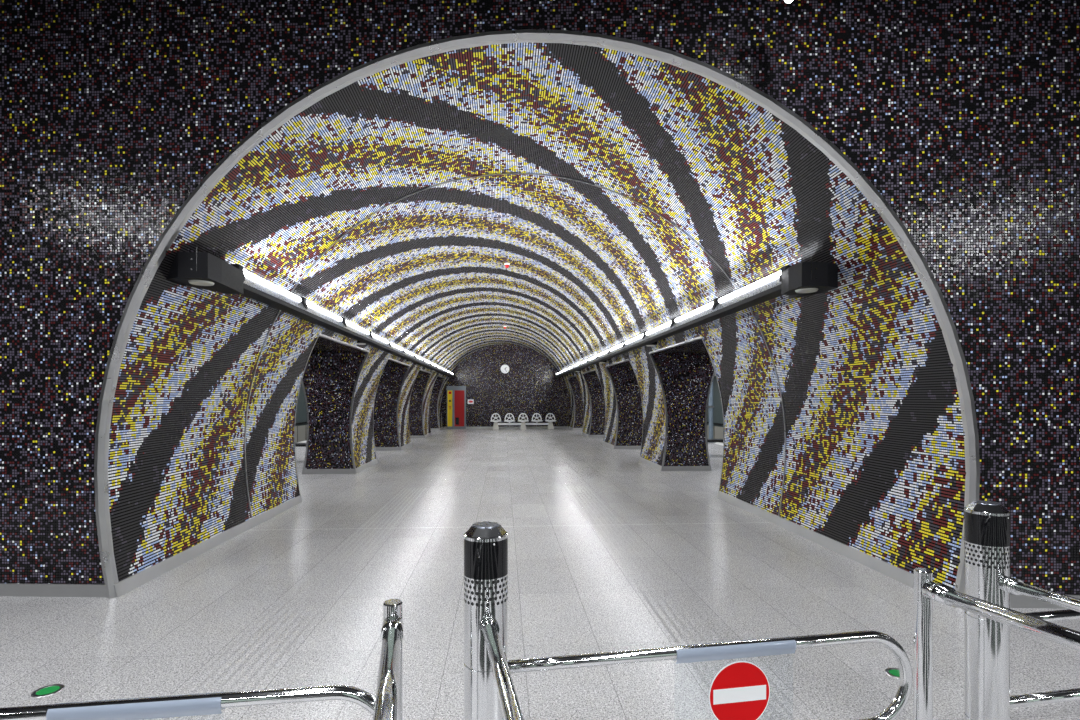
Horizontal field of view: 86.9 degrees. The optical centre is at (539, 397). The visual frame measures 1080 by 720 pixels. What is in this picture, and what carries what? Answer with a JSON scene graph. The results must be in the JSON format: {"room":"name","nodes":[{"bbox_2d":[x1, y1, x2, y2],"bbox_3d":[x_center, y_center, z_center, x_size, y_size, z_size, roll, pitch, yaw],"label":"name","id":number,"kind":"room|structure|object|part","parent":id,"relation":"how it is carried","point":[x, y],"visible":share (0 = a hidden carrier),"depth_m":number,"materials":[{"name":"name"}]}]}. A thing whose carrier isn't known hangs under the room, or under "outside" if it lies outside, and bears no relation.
{"room":"subway station","nodes":[
{"label":"subway station","id":0,"kind":"room"},
{"bbox_2d":[108,277,318,581],"bbox_3d":[-3.830,0.290,6.210,1.542,2.420,3.950,0,0,-4],"label":"wall","id":1,"kind":"structure","parent":0,"point":[177,477],"depth_m":5.42,"materials":[{"name":"multicoloured tile"}]},
{"bbox_2d":[94,495,301,597],"bbox_3d":[-3.831,1.450,6.218,1.063,0.100,3.959,0,0,-4],"label":"baseboard","id":2,"kind":"structure","parent":1,"relation":"attached to","point":[140,578],"depth_m":5.36,"materials":[{"name":"metal"}]},
{"bbox_2d":[294,334,319,494],"bbox_3d":[-3.373,0.290,8.213,0.387,2.420,0.028,0,0,-4],"label":"trim","id":3,"kind":"structure","parent":1,"relation":"attached to","point":[319,334],"depth_m":8.21,"materials":[{"name":"metal"}]},
{"bbox_2d":[319,334,369,351],"bbox_3d":[-3.314,-0.939,9.766,0.068,0.062,3.080,0,0,-4],"label":"trim","id":4,"kind":"structure","parent":1,"relation":"attached to","point":[320,335],"depth_m":9.48,"materials":[{"name":"metal"}]},
{"bbox_2d":[295,384,306,442],"bbox_3d":[-11.838,0.720,24.284,0.120,3.760,42.000,0,0,-4],"label":"wall","id":5,"kind":"structure","parent":0,"point":[301,414],"depth_m":28.91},
{"bbox_2d":[295,422,306,441],"bbox_3d":[-11.738,1.913,24.391,0.093,1.375,41.800,0,0,-4],"label":"trim","id":6,"kind":"structure","parent":5,"relation":"attached to","point":[300,422],"depth_m":28.28,"materials":[{"name":"black paint"}]},
{"bbox_2d":[441,344,570,428],"bbox_3d":[-1.644,-0.570,27.952,6.339,4.140,0.001,0,0,-4],"label":"wall","id":7,"kind":"structure","parent":0,"point":[530,386],"depth_m":27.96,"materials":[{"name":"black tile"}]},
{"bbox_2d":[468,399,473,403],"bbox_3d":[-3.383,0.180,27.831,0.290,0.220,0.016,0,0,-4],"label":"sign","id":8,"kind":"object","parent":7,"relation":"attached to","point":[470,401],"visible":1,"depth_m":27.82,"materials":[{"name":"white plastic"}]},
{"bbox_2d":[501,365,508,372],"bbox_3d":[-1.714,-1.419,27.905,0.430,0.430,0.085,0,0,-4],"label":"wall clock","id":9,"kind":"object","parent":7,"relation":"attached to","point":[504,368],"visible":1,"depth_m":27.87,"materials":[{"name":"white plastic"}]},
{"bbox_2d":[444,426,567,428],"bbox_3d":[-1.644,1.450,27.945,6.100,0.100,0.015,0,0,-4],"label":"baseboard","id":10,"kind":"structure","parent":7,"relation":"attached to","point":[527,427],"depth_m":27.97,"materials":[{"name":"metal"}]},
{"bbox_2d":[154,42,914,378],"bbox_3d":[-0.864,-1.780,15.938,8.722,1.720,24.080,0,0,-4],"label":"vault","id":11,"kind":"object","parent":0,"point":[592,269],"visible":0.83,"depth_m":5.90,"materials":[{"name":"multicoloured tile"}]},
{"bbox_2d":[167,246,453,376],"bbox_3d":[-3.519,-1.060,15.883,0.375,0.279,22.964,0,0,-4],"label":"light strip","id":12,"kind":"object","parent":11,"relation":"attached to","point":[202,270],"visible":0.98,"depth_m":5.61,"materials":[{"name":"metal"}]},
{"bbox_2d":[388,358,409,365],"bbox_3d":[-3.638,-0.939,14.745,0.068,0.062,3.100,0,0,-4],"label":"trim","id":13,"kind":"structure","parent":11,"relation":"attached to","point":[389,358],"depth_m":14.58,"materials":[{"name":"metal"}]},
{"bbox_2d":[605,359,628,366],"bbox_3d":[2.040,-0.939,15.114,0.068,0.062,3.100,0,0,-4],"label":"trim","id":14,"kind":"structure","parent":11,"relation":"attached to","point":[626,359],"depth_m":15.00,"materials":[{"name":"metal"}]},
{"bbox_2d":[649,336,701,353],"bbox_3d":[2.363,-0.939,10.134,0.068,0.062,3.080,0,0,-4],"label":"trim","id":15,"kind":"structure","parent":11,"relation":"attached to","point":[699,337],"depth_m":9.86,"materials":[{"name":"metal"}]},
{"bbox_2d":[555,257,837,377],"bbox_3d":[1.625,-1.060,16.217,0.375,0.279,22.964,0,0,-4],"label":"light strip","id":16,"kind":"object","parent":11,"relation":"attached to","point":[801,279],"visible":1,"depth_m":6.05,"materials":[{"name":"metal"}]},
{"bbox_2d":[0,0,1079,594],"bbox_3d":[0.731,-1.100,4.170,20.095,5.200,0.001,0,0,2],"label":"wall","id":17,"kind":"structure","parent":0,"point":[963,115],"depth_m":4.20,"materials":[{"name":"black tile"}]},
{"bbox_2d":[0,583,106,597],"bbox_3d":[-6.283,1.452,4.400,6.062,0.095,0.034,0,0,2],"label":"baseboard","id":18,"kind":"structure","parent":17,"relation":"attached to","point":[6,589],"depth_m":4.30,"materials":[{"name":"metal"}]},
{"bbox_2d":[94,29,979,607],"bbox_3d":[-0.102,-0.598,4.192,6.483,4.196,0.070,0,0,2],"label":"trim","id":19,"kind":"structure","parent":17,"relation":"attached to","point":[971,440],"depth_m":4.18,"materials":[{"name":"metal"}]},
{"bbox_2d":[1010,594,1079,608],"bbox_3d":[6.912,1.452,3.973,7.730,0.095,0.034,0,0,2],"label":"baseboard","id":20,"kind":"structure","parent":17,"relation":"attached to","point":[1016,601],"depth_m":4.07,"materials":[{"name":"metal"}]},
{"bbox_2d":[0,428,1079,719],"bbox_3d":[-0.265,1.625,19.524,20.000,0.250,53.000,0,0,-4],"label":"floor","id":21,"kind":"structure","parent":0,"point":[609,550],"depth_m":4.16,"materials":[{"name":"stone"}]},
{"bbox_2d":[31,684,64,697],"bbox_3d":[-2.520,1.498,2.920,0.132,0.003,0.132,0,0,-4],"label":"floor light","id":22,"kind":"object","parent":21,"relation":"on","point":[48,690],"visible":1,"depth_m":2.92,"materials":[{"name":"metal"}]},
{"bbox_2d":[0,685,374,719],"bbox_3d":[-1.094,0.943,0.801,1.590,1.114,1.625,0,0,-8],"label":"barrier","id":23,"kind":"object","parent":21,"relation":"on","point":[203,703],"visible":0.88,"depth_m":1.54,"materials":[{"name":"silver metal"}]},
{"bbox_2d":[295,443,305,446],"bbox_3d":[-5.940,1.202,13.544,1.800,0.596,0.440,0,0,-4],"label":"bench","id":24,"kind":"object","parent":21,"relation":"on","point":[296,444],"visible":0.02,"depth_m":13.35,"materials":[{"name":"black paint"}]},
{"bbox_2d":[301,351,388,473],"bbox_3d":[-4.219,0.290,12.202,1.558,2.420,1.924,0,0,-4],"label":"pillar","id":25,"kind":"structure","parent":21,"relation":"on","point":[340,387],"depth_m":11.27,"materials":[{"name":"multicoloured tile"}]},
{"bbox_3d":[-4.742,0.290,11.222,0.387,2.420,0.028,0,0,-4],"label":"edge trim","id":26,"kind":"part","parent":25,"relation":"part of","materials":[{"name":"metal"}]},
{"bbox_3d":[-4.219,1.450,12.202,1.063,0.100,1.924,0,0,-4],"label":"baseboard","id":27,"kind":"part","parent":25,"relation":"part of","materials":[{"name":"metal"}]},
{"bbox_3d":[-3.574,0.290,11.298,0.387,2.420,0.028,0,0,-4],"label":"edge trim","id":28,"kind":"part","parent":25,"relation":"part of","materials":[{"name":"metal"}]},
{"bbox_3d":[-3.696,0.290,13.182,0.387,2.420,0.028,0,0,-4],"label":"edge trim","id":29,"kind":"part","parent":25,"relation":"part of","materials":[{"name":"metal"}]},
{"bbox_2d":[373,599,402,719],"bbox_3d":[-0.209,1.009,0.771,0.090,0.982,1.486,0,0,-14],"label":"post","id":30,"kind":"object","parent":21,"relation":"on","point":[388,705],"visible":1,"depth_m":1.23,"materials":[{"name":"silver metal"}]},
{"bbox_3d":[-0.374,1.009,1.450,0.090,0.982,0.090,0,0,-4],"label":"post","id":31,"kind":"part","parent":30,"relation":"part of","materials":[{"name":"silver metal"}]},
{"bbox_2d":[373,366,419,450],"bbox_3d":[-4.543,0.290,17.192,1.558,2.420,1.924,0,0,-4],"label":"pillar","id":32,"kind":"structure","parent":21,"relation":"on","point":[395,386],"depth_m":16.27,"materials":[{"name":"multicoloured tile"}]},
{"bbox_3d":[-4.543,1.450,17.192,1.063,0.100,1.924,0,0,-4],"label":"baseboard","id":33,"kind":"part","parent":32,"relation":"part of","materials":[{"name":"stone"}]},
{"bbox_3d":[-3.898,0.290,16.288,0.387,2.420,0.028,0,0,-4],"label":"edge trim","id":34,"kind":"part","parent":32,"relation":"part of","materials":[{"name":"tile"}]},
{"bbox_2d":[409,373,437,437],"bbox_3d":[-4.867,0.290,22.181,1.558,2.420,1.924,0,0,-4],"label":"pillar","id":35,"kind":"structure","parent":21,"relation":"on","point":[419,421],"depth_m":21.25,"materials":[{"name":"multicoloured tile"}]},
{"bbox_3d":[-4.867,1.450,22.181,1.063,0.100,1.924,0,0,-4],"label":"baseboard","id":36,"kind":"part","parent":35,"relation":"part of","materials":[{"name":"metal"}]},
{"bbox_3d":[-4.221,0.290,21.277,0.387,2.420,0.028,0,0,-4],"label":"edge trim","id":37,"kind":"part","parent":35,"relation":"part of","materials":[{"name":"tile"}]},
{"bbox_2d":[429,378,447,430],"bbox_3d":[-5.178,0.290,26.965,1.558,2.420,1.512,0,0,-4],"label":"pillar","id":38,"kind":"structure","parent":21,"relation":"on","point":[435,417],"depth_m":26.25,"materials":[{"name":"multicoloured tile"}]},
{"bbox_3d":[-5.177,1.450,26.961,1.063,0.100,1.504,0,0,-4],"label":"baseboard","id":39,"kind":"part","parent":38,"relation":"part of","materials":[{"name":"metal"}]},
{"bbox_3d":[-4.545,0.290,26.267,0.387,2.420,0.028,0,0,-4],"label":"edge trim","id":40,"kind":"part","parent":38,"relation":"part of","materials":[{"name":"metal"}]},
{"bbox_2d":[447,386,465,428],"bbox_3d":[-4.072,0.460,27.744,0.930,2.080,0.100,0,0,-4],"label":"cabinet","id":41,"kind":"object","parent":21,"relation":"on","point":[456,395],"visible":1,"depth_m":27.70,"materials":[{"name":"yellow"}]},
{"bbox_3d":[-4.373,0.505,27.717,0.235,1.750,0.055,0,0,-4],"label":"yellow panel","id":42,"kind":"part","parent":41,"relation":"part of","materials":[{"name":"yellow metal"}]},
{"bbox_3d":[-3.919,0.505,27.744,0.475,1.750,0.060,0,0,-4],"label":"red door","id":43,"kind":"part","parent":41,"relation":"part of","materials":[{"name":"red metal"}]},
{"bbox_2d":[490,413,555,429],"bbox_3d":[-0.804,1.114,27.402,3.190,0.772,0.606,0,0,-4],"label":"bench","id":44,"kind":"object","parent":21,"relation":"on","point":[523,424],"visible":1,"depth_m":27.43,"materials":[{"name":"white metal"}]},
{"bbox_3d":[-2.133,0.945,27.512,0.496,0.434,0.158,0,0,-4],"label":"backrest","id":45,"kind":"part","parent":44,"relation":"part of","materials":[{"name":"white"}]},
{"bbox_3d":[-1.475,0.945,27.555,0.496,0.434,0.158,0,0,-4],"label":"backrest","id":46,"kind":"part","parent":44,"relation":"part of","materials":[{"name":"white metal"}]},
{"bbox_3d":[-0.817,0.945,27.598,0.496,0.434,0.158,0,0,-4],"label":"backrest","id":47,"kind":"part","parent":44,"relation":"part of","materials":[{"name":"white metal"}]},
{"bbox_3d":[-0.159,0.945,27.640,0.496,0.434,0.158,0,0,-4],"label":"backrest","id":48,"kind":"part","parent":44,"relation":"part of","materials":[{"name":"white metal"}]},
{"bbox_3d":[0.499,0.945,27.683,0.496,0.434,0.158,0,0,-4],"label":"backrest","id":49,"kind":"part","parent":44,"relation":"part of","materials":[{"name":"white metal"}]},
{"bbox_2d":[564,378,583,429],"bbox_3d":[1.987,0.290,27.430,1.558,2.420,1.512,0,0,-4],"label":"pillar","id":50,"kind":"structure","parent":21,"relation":"on","point":[576,399],"depth_m":26.67,"materials":[{"name":"black tile"}]},
{"bbox_3d":[1.451,0.290,26.656,0.387,2.420,0.028,0,0,-4],"label":"edge trim","id":51,"kind":"part","parent":50,"relation":"part of","materials":[{"name":"tile"}]},
{"bbox_2d":[576,374,604,436],"bbox_3d":[2.298,0.290,22.646,1.558,2.420,1.924,0,0,-4],"label":"pillar","id":52,"kind":"structure","parent":21,"relation":"on","point":[590,386],"depth_m":21.69,"materials":[{"name":"black tile"}]},
{"bbox_3d":[1.775,0.290,21.666,0.387,2.420,0.028,0,0,-4],"label":"edge trim","id":53,"kind":"part","parent":52,"relation":"part of","materials":[{"name":"tile"}]},
{"bbox_3d":[2.298,1.450,22.646,1.063,0.100,1.924,0,0,-4],"label":"baseboard","id":54,"kind":"part","parent":52,"relation":"part of","materials":[{"name":"metal"}]},
{"bbox_2d":[595,367,642,448],"bbox_3d":[2.622,0.290,17.657,1.558,2.420,1.924,0,0,-4],"label":"pillar","id":55,"kind":"structure","parent":21,"relation":"on","point":[620,388],"depth_m":16.71,"materials":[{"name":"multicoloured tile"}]},
{"bbox_3d":[2.099,0.290,16.677,0.387,2.420,0.028,0,0,-4],"label":"edge trim","id":56,"kind":"part","parent":55,"relation":"part of","materials":[{"name":"tile"}]},
{"bbox_3d":[2.622,1.450,17.657,1.063,0.100,1.924,0,0,-4],"label":"baseboard","id":57,"kind":"part","parent":55,"relation":"part of","materials":[{"name":"metal"}]},
{"bbox_2d":[629,353,714,470],"bbox_3d":[2.946,0.290,12.667,1.558,2.420,1.924,0,0,-4],"label":"pillar","id":58,"kind":"structure","parent":21,"relation":"on","point":[674,388],"depth_m":11.73,"materials":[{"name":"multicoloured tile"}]},
{"bbox_3d":[2.300,0.290,13.572,0.387,2.420,0.028,0,0,-4],"label":"edge trim","id":59,"kind":"part","parent":58,"relation":"part of","materials":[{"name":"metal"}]},
{"bbox_3d":[2.422,0.290,11.688,0.387,2.420,0.028,0,0,-4],"label":"edge trim","id":60,"kind":"part","parent":58,"relation":"part of","materials":[{"name":"metal"}]},
{"bbox_3d":[2.946,1.450,12.667,1.063,0.100,1.924,0,0,-4],"label":"baseboard","id":61,"kind":"part","parent":58,"relation":"part of","materials":[{"name":"stone"}]},
{"bbox_3d":[3.591,0.290,11.763,0.387,2.420,0.028,0,0,-4],"label":"edge trim","id":62,"kind":"part","parent":58,"relation":"part of","materials":[{"name":"metal"}]},
{"bbox_2d":[464,522,912,719],"bbox_3d":[0.662,0.943,1.161,1.590,1.114,1.625,0,0,-10],"label":"barrier","id":63,"kind":"object","parent":21,"relation":"on","point":[740,690],"visible":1,"depth_m":1.76,"materials":[{"name":"silver metal"}]},
{"bbox_3d":[-0.010,1.075,0.968,0.041,0.851,1.486,0,0,-11],"label":"handrail","id":64,"kind":"part","parent":63,"relation":"part of","materials":[{"name":"silver metal"}]},
{"bbox_3d":[0.602,0.986,1.890,1.448,0.347,0.039,0,0,-10],"label":"arm","id":65,"kind":"part","parent":63,"relation":"part of","materials":[{"name":"silver metal"}]},
{"bbox_2d":[708,382,714,443],"bbox_3d":[5.670,0.350,18.900,0.280,2.300,0.280,0,0,-4],"label":"post","id":66,"kind":"object","parent":21,"relation":"on","point":[710,406],"visible":0.64,"depth_m":18.83,"materials":[{"name":"grey metal"}]},
{"bbox_2d":[707,439,723,441],"bbox_3d":[4.393,1.202,14.916,1.800,0.596,0.440,0,0,-4],"label":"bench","id":67,"kind":"object","parent":21,"relation":"on","point":[708,440],"visible":0.02,"depth_m":14.71,"materials":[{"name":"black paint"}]},
{"bbox_2d":[885,668,899,678],"bbox_3d":[1.952,1.498,3.100,0.132,0.003,0.132,0,0,-4],"label":"floor light","id":68,"kind":"object","parent":21,"relation":"on","point":[894,672],"visible":0.55,"depth_m":3.11,"materials":[{"name":"plastic"}]},
{"bbox_2d":[914,568,1079,719],"bbox_3d":[1.355,1.009,1.051,0.090,0.982,1.486,0,0,-17],"label":"barrier","id":69,"kind":"object","parent":21,"relation":"on","point":[926,591],"visible":1,"depth_m":1.70,"materials":[{"name":"silver metal"}]},
{"bbox_3d":[1.156,1.009,1.720,0.090,0.982,0.090,0,0,-4],"label":"post","id":70,"kind":"part","parent":69,"relation":"part of","materials":[{"name":"silver metal"}]},
{"bbox_3d":[1.360,1.025,1.022,0.043,0.950,1.429,0,0,-16],"label":"handrail","id":71,"kind":"part","parent":69,"relation":"part of","materials":[{"name":"silver metal"}]},
{"bbox_2d":[964,500,1079,719],"bbox_3d":[2.490,0.943,1.534,1.590,1.114,1.618,0,0,-10],"label":"barrier","id":72,"kind":"object","parent":21,"relation":"on","point":[987,577],"visible":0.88,"depth_m":2.07,"materials":[{"name":"silver metal"}]},
{"bbox_3d":[2.430,0.986,2.260,1.448,0.347,0.039,0,0,-10],"label":"arm","id":73,"kind":"part","parent":72,"relation":"part of","materials":[{"name":"silver metal"}]},
{"bbox_3d":[1.879,1.075,1.352,0.041,0.851,1.486,0,0,-16],"label":"handrail","id":74,"kind":"part","parent":72,"relation":"part of","materials":[{"name":"silver metal"}]},
{"bbox_2d":[707,376,723,442],"bbox_3d":[8.938,0.720,25.633,0.120,3.760,42.000,0,0,-4],"label":"wall","id":75,"kind":"structure","parent":0,"point":[717,410],"depth_m":28.20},
{"bbox_2d":[702,271,965,587],"bbox_3d":[3.356,0.290,6.351,1.542,2.420,4.600,0,0,-4],"label":"wall","id":76,"kind":"structure","parent":0,"point":[875,466],"depth_m":5.26,"materials":[{"name":"multicoloured tile"}]},
{"bbox_2d":[244,173,785,517],"bbox_3d":[-0.264,-0.570,6.687,6.347,4.140,0.016,0,0,-1],"label":"trim","id":77,"kind":"structure","parent":76,"relation":"attached to","point":[495,173],"depth_m":6.68,"materials":[{"name":"metal"}]},
{"bbox_2d":[701,337,723,490],"bbox_3d":[2.623,0.290,8.602,0.387,2.420,0.028,0,0,-4],"label":"trim","id":78,"kind":"structure","parent":76,"relation":"attached to","point":[701,337],"depth_m":8.61,"materials":[{"name":"metal"}]},
{"bbox_2d":[717,491,954,606],"bbox_3d":[3.353,1.450,6.385,1.063,0.100,4.555,0,0,-4],"label":"baseboard","id":79,"kind":"structure","parent":76,"relation":"attached to","point":[905,577],"depth_m":5.64,"materials":[{"name":"metal"}]}
]}

